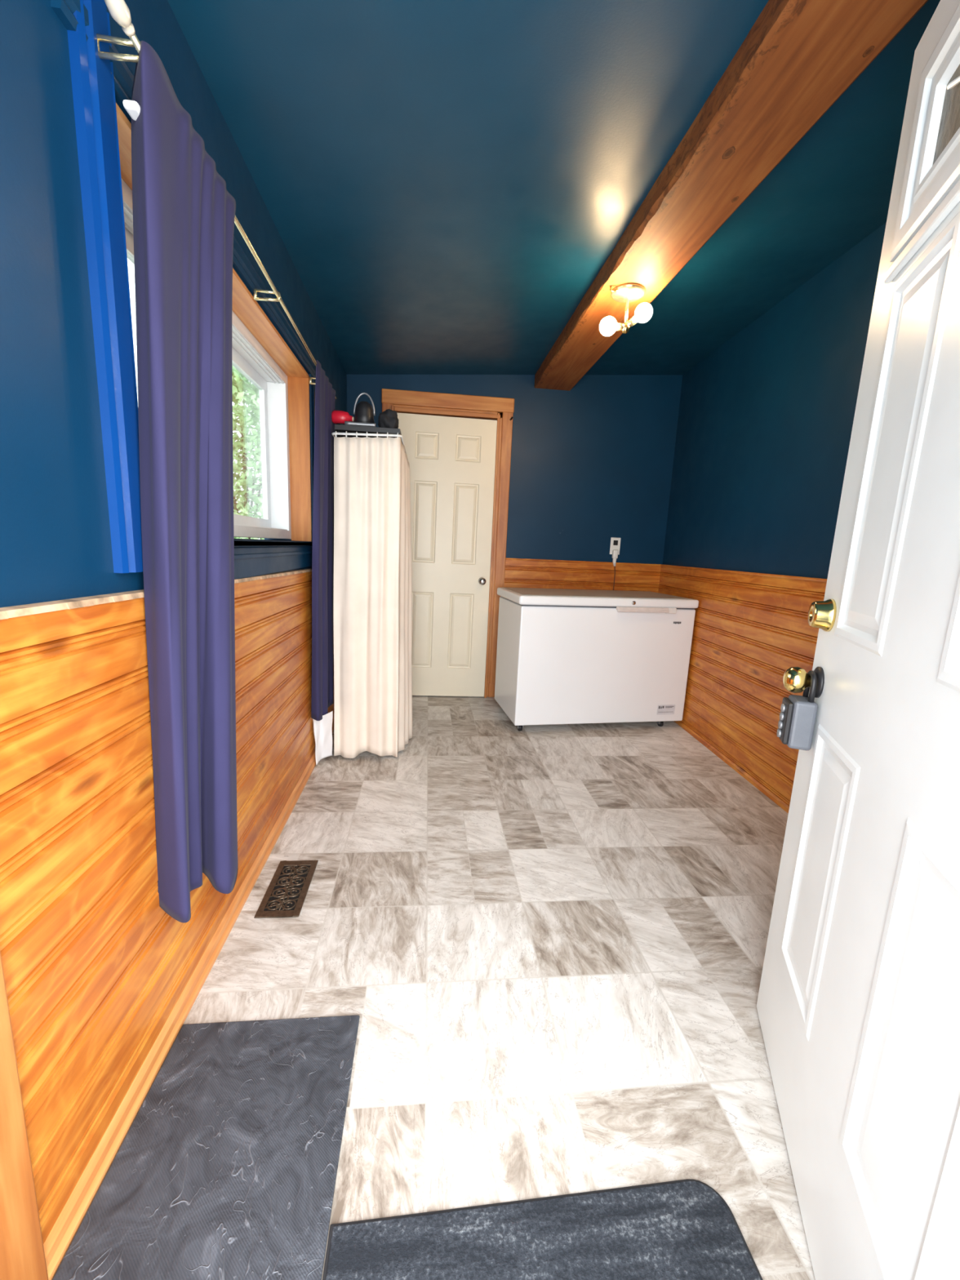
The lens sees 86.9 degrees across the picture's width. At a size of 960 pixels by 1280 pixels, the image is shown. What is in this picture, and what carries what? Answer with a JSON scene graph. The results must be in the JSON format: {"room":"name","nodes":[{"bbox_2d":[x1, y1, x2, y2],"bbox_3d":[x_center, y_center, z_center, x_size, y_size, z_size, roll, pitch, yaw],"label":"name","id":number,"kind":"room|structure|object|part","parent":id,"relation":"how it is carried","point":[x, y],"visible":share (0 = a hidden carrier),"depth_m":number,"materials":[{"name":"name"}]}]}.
{"room":"mudroom","nodes":[
{"label":"mudroom","id":0,"kind":"room"},
{"bbox_2d":[0,0,346,607],"bbox_3d":[-0.873,-0.369,1.861,0.220,2.220,3.850,1,10,-6],"label":"wall","id":1,"kind":"structure","parent":0,"point":[55,544],"depth_m":0.77,"materials":[{"name":"blue paint"}]},
{"bbox_2d":[0,949,48,1279],"bbox_3d":[-0.631,0.478,0.602,0.044,1.030,0.136,1,10,-6],"label":"trim","id":2,"kind":"structure","parent":1,"relation":"attached to","point":[22,1254],"depth_m":0.69,"materials":[{"name":"brown wood"}]},
{"bbox_2d":[0,568,311,619],"bbox_3d":[-0.759,-0.247,1.911,0.022,0.068,3.460,1,10,-6],"label":"trim","id":3,"kind":"structure","parent":1,"relation":"attached to","point":[7,612],"depth_m":0.81,"materials":[{"name":"paint"}]},
{"bbox_2d":[0,571,333,1244],"bbox_3d":[-0.783,0.224,1.997,0.016,1.013,3.460,1,10,-6],"label":"wainscoting","id":4,"kind":"structure","parent":1,"relation":"attached to","point":[95,969],"depth_m":0.87,"materials":[{"name":"orange wood"}]},
{"bbox_2d":[50,0,315,579],"bbox_3d":[-0.818,-0.704,1.635,0.235,0.975,1.700,1,10,-6],"label":"window","id":5,"kind":"structure","parent":1,"relation":"in","point":[273,422],"depth_m":0.97,"materials":[{"name":"white plastic"}]},
{"bbox_3d":[-0.643,-0.586,0.891,0.022,0.925,0.098,1,10,-6],"label":"casing","id":6,"kind":"part","parent":5,"relation":"part of","materials":[{"name":"blue paint"}]},
{"bbox_3d":[-0.852,-0.652,1.329,0.022,0.655,0.724,1,10,-6],"label":"sash","id":7,"kind":"part","parent":5,"relation":"part of","materials":[{"name":"white plastic"}]},
{"bbox_3d":[-0.852,-0.652,1.329,0.004,0.565,0.628,1,10,-6],"label":"pane","id":8,"kind":"part","parent":5,"relation":"part of","materials":[{"name":"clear glass"}]},
{"bbox_3d":[-0.704,-1.122,1.569,0.018,0.075,1.700,1,10,-6],"label":"head casing","id":9,"kind":"part","parent":5,"relation":"part of","materials":[{"name":"blue paint"}]},
{"bbox_2d":[96,0,336,399],"bbox_3d":[-0.662,-1.081,1.631,0.088,0.090,1.843,1,10,-6],"label":"curtain rod","id":10,"kind":"object","parent":5,"relation":"attached to","point":[118,10],"visible":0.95,"depth_m":0.82,"materials":[{"name":"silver metal"}]},
{"bbox_2d":[131,40,238,922],"bbox_3d":[-0.596,-0.205,1.132,0.086,1.615,0.427,3,10,5],"label":"window curtain","id":11,"kind":"object","parent":10,"relation":"hanging from","point":[184,211],"visible":1,"depth_m":1.03,"materials":[{"name":"purple fabric"}]},
{"bbox_2d":[122,99,140,120],"bbox_3d":[-0.567,-0.869,0.833,0.024,0.012,0.032,1,10,-6],"label":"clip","id":12,"kind":"object","parent":11,"relation":"attached to","point":[132,107],"visible":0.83,"depth_m":0.82,"materials":[{"name":"white plastic"}]},
{"bbox_2d":[311,360,335,720],"bbox_3d":[-0.762,-0.403,2.459,0.076,1.623,0.450,1,10,-6],"label":"window curtain","id":13,"kind":"object","parent":10,"relation":"hanging from","point":[322,553],"visible":0.96,"depth_m":2.39,"materials":[{"name":"purple fabric"}]},
{"bbox_3d":[-0.949,-0.777,1.988,0.004,0.565,0.628,1,10,-6],"label":"pane","id":14,"kind":"part","parent":5,"relation":"part of","materials":[{"name":"clear glass"}]},
{"bbox_3d":[-0.949,-0.777,1.988,0.022,0.655,0.724,1,10,-6],"label":"sash","id":15,"kind":"part","parent":5,"relation":"part of","materials":[{"name":"white plastic"}]},
{"bbox_3d":[-0.782,-0.337,1.757,0.120,0.022,1.565,1,10,-6],"label":"sill","id":16,"kind":"part","parent":5,"relation":"part of","materials":[{"name":"blue paint"}]},
{"bbox_3d":[-0.805,-0.820,2.443,0.016,0.842,0.055,1,10,-6],"label":"casing","id":17,"kind":"part","parent":5,"relation":"part of","materials":[{"name":"blue paint"}]},
{"bbox_2d":[43,717,333,1279],"bbox_3d":[-0.797,0.694,2.084,0.030,0.058,3.460,1,10,-6],"label":"baseboard","id":18,"kind":"structure","parent":1,"relation":"attached to","point":[59,1240],"depth_m":1.04,"materials":[{"name":"brown wood"}]},
{"bbox_2d":[182,695,815,1279],"bbox_3d":[0.425,0.779,2.209,2.850,0.050,3.850,1,10,-6],"label":"floor","id":19,"kind":"structure","parent":0,"point":[547,944],"depth_m":1.39,"materials":[{"name":"tile"}]},
{"bbox_2d":[52,1014,359,1279],"bbox_3d":[-0.451,0.965,0.826,0.402,0.006,0.752,1,10,-6],"label":"doormat","id":20,"kind":"object","parent":19,"relation":"on","point":[226,1168],"visible":1,"depth_m":0.92,"materials":[{"name":"black rubber"}]},
{"bbox_2d":[253,860,318,918],"bbox_3d":[-0.624,0.806,1.655,0.130,0.005,0.279,1,10,-6],"label":"floor vent","id":21,"kind":"object","parent":19,"relation":"in","point":[286,894],"visible":1,"depth_m":1.64,"materials":[{"name":"brown metal"}]},
{"bbox_2d":[264,864,310,911],"bbox_3d":[-0.624,0.806,1.655,0.096,0.004,0.230,1,10,-6],"label":"grille","id":22,"kind":"object","parent":21,"relation":"attached to","point":[287,889],"depth_m":1.65,"materials":[{"name":"brown metal"}]},
{"bbox_2d":[331,423,408,755],"bbox_3d":[-0.571,-0.221,2.668,0.344,1.665,0.310,1,10,-6],"label":"storage rack","id":23,"kind":"object","parent":19,"relation":"on","point":[351,430],"visible":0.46,"depth_m":2.40,"materials":[{"name":"black metal"}]},
{"bbox_2d":[344,421,376,426],"bbox_3d":[-0.565,-1.019,2.392,0.143,0.018,0.019,1,10,-6],"label":"flashlight","id":24,"kind":"object","parent":23,"relation":"on","point":[346,423],"visible":1,"depth_m":2.38,"materials":[{"name":"grey metal"}]},
{"bbox_2d":[311,431,412,764],"bbox_3d":[-0.527,-0.187,2.561,0.225,1.632,0.618,12,14,42],"label":"shower curtain","id":25,"kind":"object","parent":23,"relation":"hanging from","point":[372,593],"visible":1,"depth_m":2.53,"materials":[{"name":"beige fabric"}]},
{"bbox_2d":[353,392,375,422],"bbox_3d":[-0.561,-1.101,2.456,0.108,0.188,0.108,1,10,-6],"label":"lantern","id":26,"kind":"object","parent":23,"relation":"on","point":[363,411],"visible":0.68,"depth_m":2.42,"materials":[{"name":"black metal"}]},
{"bbox_2d":[334,424,401,437],"bbox_3d":[-0.546,-1.023,2.534,0.304,0.022,0.284,1,10,-6],"label":"tray","id":27,"kind":"object","parent":23,"relation":"on","point":[338,428],"depth_m":2.40,"materials":[{"name":"plastic"}]},
{"bbox_3d":[-0.538,-0.966,2.526,0.344,0.073,0.300,1,10,-6],"label":"curtain rail","id":28,"kind":"part","parent":23,"relation":"part of","materials":[{"name":"white plastic"}]},
{"bbox_2d":[377,408,398,428],"bbox_3d":[-0.449,-1.065,2.479,0.101,0.118,0.133,1,10,-6],"label":"bag","id":29,"kind":"object","parent":23,"relation":"on","point":[388,418],"visible":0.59,"depth_m":2.43,"materials":[{"name":"black fabric"}]},
{"bbox_3d":[-0.654,-1.028,2.471,0.058,0.032,0.100,1,10,-6],"label":"case","id":30,"kind":"object","parent":23,"relation":"on","visible":0},
{"bbox_2d":[331,410,354,424],"bbox_3d":[-0.661,-1.070,2.442,0.105,0.064,0.064,1,10,-6],"label":"canister","id":31,"kind":"object","parent":30,"relation":"on","point":[337,416],"visible":0.85,"depth_m":2.42,"materials":[{"name":"plastic"}]},
{"bbox_2d":[322,1178,762,1279],"bbox_3d":[0.111,1.011,0.705,0.688,0.008,0.386,1,10,-6],"label":"doormat","id":32,"kind":"object","parent":19,"relation":"on","point":[682,1229],"visible":1,"depth_m":0.83,"materials":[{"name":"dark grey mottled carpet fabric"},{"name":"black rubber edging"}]},
{"bbox_2d":[494,586,698,730],"bbox_3d":[0.734,0.111,3.419,1.176,0.856,0.600,0,11,-12],"label":"chest freezer","id":33,"kind":"object","parent":19,"relation":"on","point":[564,656],"visible":1,"depth_m":3.16,"materials":[{"name":"white metal"}]},
{"bbox_3d":[0.750,-0.309,3.350,1.120,0.004,0.525,0,11,-12],"label":"lid","id":34,"kind":"part","parent":33,"relation":"part of","materials":[{"name":"white metal"}]},
{"bbox_3d":[0.749,-0.282,3.354,1.176,0.054,0.586,0,11,-12],"label":"lid","id":35,"kind":"part","parent":33,"relation":"part of","materials":[{"name":"white metal"}]},
{"bbox_3d":[1.004,-0.186,3.122,0.345,0.030,0.030,0,11,-12],"label":"handle","id":36,"kind":"part","parent":33,"relation":"part of","materials":[{"name":"white plastic"}]},
{"bbox_2d":[657,706,673,712],"bbox_3d":[1.212,0.449,3.301,0.108,0.042,0.003,0,11,-12],"label":"print","id":37,"kind":"object","parent":33,"relation":"attached to","point":[660,708],"depth_m":3.30,"materials":[{"name":"grey paper"}]},
{"bbox_2d":[346,374,682,564],"bbox_3d":[0.279,-0.776,3.804,2.880,2.420,0.230,1,10,-6],"label":"wall","id":38,"kind":"structure","parent":0,"point":[592,462],"depth_m":3.64,"materials":[{"name":"blue paint"}]},
{"bbox_2d":[396,413,497,696],"bbox_3d":[-0.265,-0.548,3.614,0.697,1.975,0.098,2,10,-6],"label":"door","id":39,"kind":"structure","parent":38,"relation":"in","point":[451,460],"depth_m":3.61,"materials":[{"name":"beige paint"}]},
{"bbox_3d":[0.016,-0.423,3.648,0.052,0.052,0.063,2,10,-6],"label":"knob","id":40,"kind":"part","parent":39,"relation":"part of","materials":[{"name":"silver metal"}]},
{"bbox_2d":[381,388,514,697],"bbox_3d":[-0.253,-0.623,3.634,0.910,2.141,0.058,1,10,-6],"label":"trim","id":41,"kind":"structure","parent":38,"relation":"attached to","point":[501,410],"depth_m":3.53,"materials":[{"name":"brown wood"}]},
{"bbox_3d":[-0.668,-0.619,3.608,0.073,2.100,0.022,1,10,-6],"label":"casing leg","id":42,"kind":"part","parent":41,"relation":"part of","materials":[{"name":"brown wood"}]},
{"bbox_3d":[0.150,-0.599,3.695,0.074,2.100,0.022,1,10,-6],"label":"casing leg","id":43,"kind":"part","parent":41,"relation":"part of","materials":[{"name":"brown wood"}]},
{"bbox_2d":[504,559,661,592],"bbox_3d":[0.756,-0.065,3.860,1.215,1.045,0.016,1,10,-6],"label":"wainscoting","id":44,"kind":"structure","parent":38,"relation":"attached to","point":[518,573],"depth_m":3.78,"materials":[{"name":"orange wood"}]},
{"bbox_2d":[505,557,660,565],"bbox_3d":[0.784,-0.579,3.763,1.205,0.012,0.024,1,10,-6],"label":"trim","id":45,"kind":"structure","parent":38,"relation":"attached to","point":[506,558],"depth_m":3.75,"materials":[{"name":"orange wood"}]},
{"bbox_2d":[609,537,621,555],"bbox_3d":[1.007,-0.699,3.770,0.076,0.124,0.009,1,10,-6],"label":"wall outlet","id":46,"kind":"object","parent":38,"relation":"attached to","point":[615,542],"visible":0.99,"depth_m":3.77,"materials":[{"name":"white plastic"}]},
{"bbox_2d":[612,549,617,590],"bbox_3d":[1.024,-0.129,3.858,0.126,1.096,0.038,1,10,-6],"label":"power cord","id":47,"kind":"object","parent":46,"relation":"attached to","point":[615,553],"visible":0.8,"depth_m":3.75,"materials":[{"name":"white plastic"}]},
{"bbox_3d":[1.032,-0.072,3.863,0.108,0.981,0.012,3,10,1],"label":"cord","id":48,"kind":"part","parent":47,"relation":"part of","materials":[{"name":"white plastic"}]},
{"bbox_2d":[613,540,617,545],"bbox_3d":[1.008,-0.722,3.764,0.034,0.036,0.005,1,10,-6],"label":"socket","id":49,"kind":"object","parent":46,"relation":"attached to","point":[615,542],"depth_m":3.76,"materials":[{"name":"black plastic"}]},
{"bbox_2d":[167,0,940,374],"bbox_3d":[0.478,-1.547,1.778,3.050,0.301,3.850,1,10,-6],"label":"ceiling","id":50,"kind":"structure","parent":0,"point":[445,184],"depth_m":1.53,"materials":[{"name":"teal paint"}]},
{"bbox_2d":[533,0,928,391],"bbox_3d":[0.680,-1.494,1.819,0.268,0.138,3.470,1,10,-6],"label":"ceiling beam","id":51,"kind":"structure","parent":50,"relation":"attached to","point":[797,58],"depth_m":1.36,"materials":[{"name":"brown wood"}]},
{"bbox_2d":[609,285,618,291],"bbox_3d":[0.568,-1.475,2.130,0.044,0.022,0.008,2,10,0],"label":"hook","id":52,"kind":"object","parent":51,"relation":"attached to","point":[611,290],"visible":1,"depth_m":2.13,"materials":[{"name":"gold metal"}]},
{"bbox_2d":[599,283,653,336],"bbox_3d":[0.625,-1.401,2.183,0.222,0.183,0.144,1,10,-6],"label":"ceiling lamp","id":53,"kind":"object","parent":51,"relation":"attached to","point":[627,293],"visible":0.99,"depth_m":2.15,"materials":[{"name":"white glass"}]},
{"bbox_2d":[599,315,624,336],"bbox_3d":[0.573,-1.346,2.178,0.120,0.073,0.073,1,10,-6],"label":"bulb","id":54,"kind":"object","parent":53,"relation":"attached to","point":[608,325],"depth_m":2.16,"materials":[{"name":"white glass"}]},
{"bbox_3d":[0.631,-1.412,2.182,0.017,0.110,0.014,1,10,-6],"label":"stem","id":55,"kind":"part","parent":53,"relation":"part of","materials":[{"name":"gold metal"}]},
{"bbox_2d":[626,302,653,327],"bbox_3d":[0.682,-1.390,2.171,0.111,0.098,0.074,1,10,-6],"label":"bulb","id":56,"kind":"object","parent":53,"relation":"attached to","point":[643,312],"depth_m":2.16,"materials":[{"name":"white glass"}]},
{"bbox_2d":[662,222,886,578],"bbox_3d":[1.543,-0.387,2.012,0.150,2.410,3.684,2,10,-3],"label":"wall","id":57,"kind":"structure","parent":0,"point":[765,421],"depth_m":2.49,"materials":[{"name":"blue paint"}]},
{"bbox_2d":[674,720,789,813],"bbox_3d":[1.401,0.762,2.315,0.024,0.030,3.477,2,10,-3],"label":"baseboard","id":58,"kind":"structure","parent":57,"relation":"attached to","point":[746,775],"depth_m":2.69,"materials":[{"name":"orange wood"}]},
{"bbox_2d":[657,565,826,804],"bbox_3d":[1.427,0.264,2.224,0.016,1.045,3.477,2,10,-3],"label":"wainscoting","id":59,"kind":"structure","parent":57,"relation":"attached to","point":[748,630],"depth_m":2.66,"materials":[{"name":"orange wood"}]},
{"bbox_2d":[660,564,826,582],"bbox_3d":[1.446,-0.251,2.130,0.024,0.012,3.477,2,10,-3],"label":"trim","id":60,"kind":"structure","parent":57,"relation":"attached to","point":[662,565],"depth_m":2.60,"materials":[{"name":"orange wood"}]},
{"bbox_3d":[0.479,-0.035,0.221,2.138,2.270,0.150,1,10,-6],"label":"wall","id":61,"kind":"structure","parent":0,"visible":0},
{"bbox_2d":[756,0,959,1279],"bbox_3d":[0.594,-0.002,0.708,0.112,2.035,0.850,6,11,18],"label":"door","id":62,"kind":"structure","parent":61,"relation":"in","point":[858,1003],"depth_m":0.76,"materials":[{"name":"white paint"}]},
{"bbox_3d":[0.686,0.086,1.083,0.066,0.057,0.057,6,11,18],"label":"knob","id":63,"kind":"part","parent":62,"relation":"part of","materials":[{"name":"gold metal"}]},
{"bbox_2d":[777,670,817,750],"bbox_3d":[0.681,0.145,1.086,0.059,0.167,0.066,6,11,19],"label":"box","id":64,"kind":"object","parent":62,"relation":"hanging from","point":[797,715],"visible":0.95,"depth_m":1.06,"materials":[{"name":"grey metal"}]},
{"bbox_3d":[0.662,0.174,1.097,0.012,0.092,0.058,6,11,18],"label":"lockbox door","id":65,"kind":"part","parent":64,"relation":"part of","materials":[{"name":"black plastic"}]},
{"bbox_3d":[0.626,-0.603,0.602,0.012,0.022,0.674,6,11,18],"label":"rail moulding","id":66,"kind":"part","parent":62,"relation":"part of","materials":[{"name":"white paint"}]},
{"bbox_3d":[0.655,-0.767,0.564,0.054,0.289,0.674,6,11,18],"label":"lite frame","id":67,"kind":"part","parent":62,"relation":"part of","materials":[{"name":"white paint"}]},
{"bbox_3d":[0.647,-0.763,0.567,0.006,0.215,0.550,6,11,19],"label":"glass pane","id":68,"kind":"part","parent":62,"relation":"part of","materials":[{"name":"glass"}]},
{"label":"outside","id":69,"kind":"structure","parent":0,"visible":0},
{"bbox_3d":[-1.550,-1.425,14.913,60.000,0.140,90.000,1,10,-6],"label":"ground","id":70,"kind":"structure","parent":69,"visible":0},
{"bbox_2d":[234,537,264,539],"bbox_3d":[-4.008,-2.847,8.556,1.980,4.735,2.016,1,10,-6],"label":"bush","id":71,"kind":"object","parent":70,"relation":"on","point":[234,537],"visible":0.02,"depth_m":8.49,"materials":[{"name":"green plant"}]}
]}

